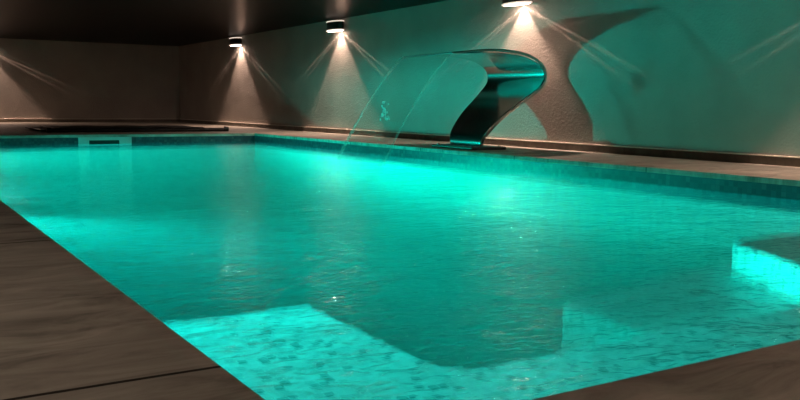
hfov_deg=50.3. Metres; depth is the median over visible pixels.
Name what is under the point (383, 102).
water
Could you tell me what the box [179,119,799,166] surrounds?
baseboard
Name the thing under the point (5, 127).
floor
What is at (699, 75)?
wall
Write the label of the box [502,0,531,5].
wall lamp
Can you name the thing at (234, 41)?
wall lamp
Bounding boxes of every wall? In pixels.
[0,38,179,118]
[179,0,799,156]
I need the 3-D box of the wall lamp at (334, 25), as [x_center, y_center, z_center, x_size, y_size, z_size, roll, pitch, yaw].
[-1.346,-3.635,17.799,0.280,0.213,0.650,-3,7,-32]
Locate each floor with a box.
[0,122,799,173]
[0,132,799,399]
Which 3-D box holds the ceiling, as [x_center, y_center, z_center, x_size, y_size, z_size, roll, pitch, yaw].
[-3.757,-3.255,12.246,10.250,0.100,29.000,-3,7,-32]
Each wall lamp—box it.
[229,37,241,45]
[326,20,343,31]
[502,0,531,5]
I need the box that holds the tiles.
[0,136,799,199]
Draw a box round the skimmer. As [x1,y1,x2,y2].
[78,137,131,143]
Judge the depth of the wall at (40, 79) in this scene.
25.81 m
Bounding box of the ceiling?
[0,0,446,45]
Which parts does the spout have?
plate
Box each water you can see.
[0,142,799,399]
[379,101,389,120]
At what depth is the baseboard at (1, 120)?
25.93 m
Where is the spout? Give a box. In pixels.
[403,49,546,149]
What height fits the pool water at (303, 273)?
1.178 m
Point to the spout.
(514, 77)
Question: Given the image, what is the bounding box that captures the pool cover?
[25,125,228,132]
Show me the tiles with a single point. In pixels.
(700, 183)
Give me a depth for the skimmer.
16.27 m
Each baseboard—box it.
[0,119,178,121]
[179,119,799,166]

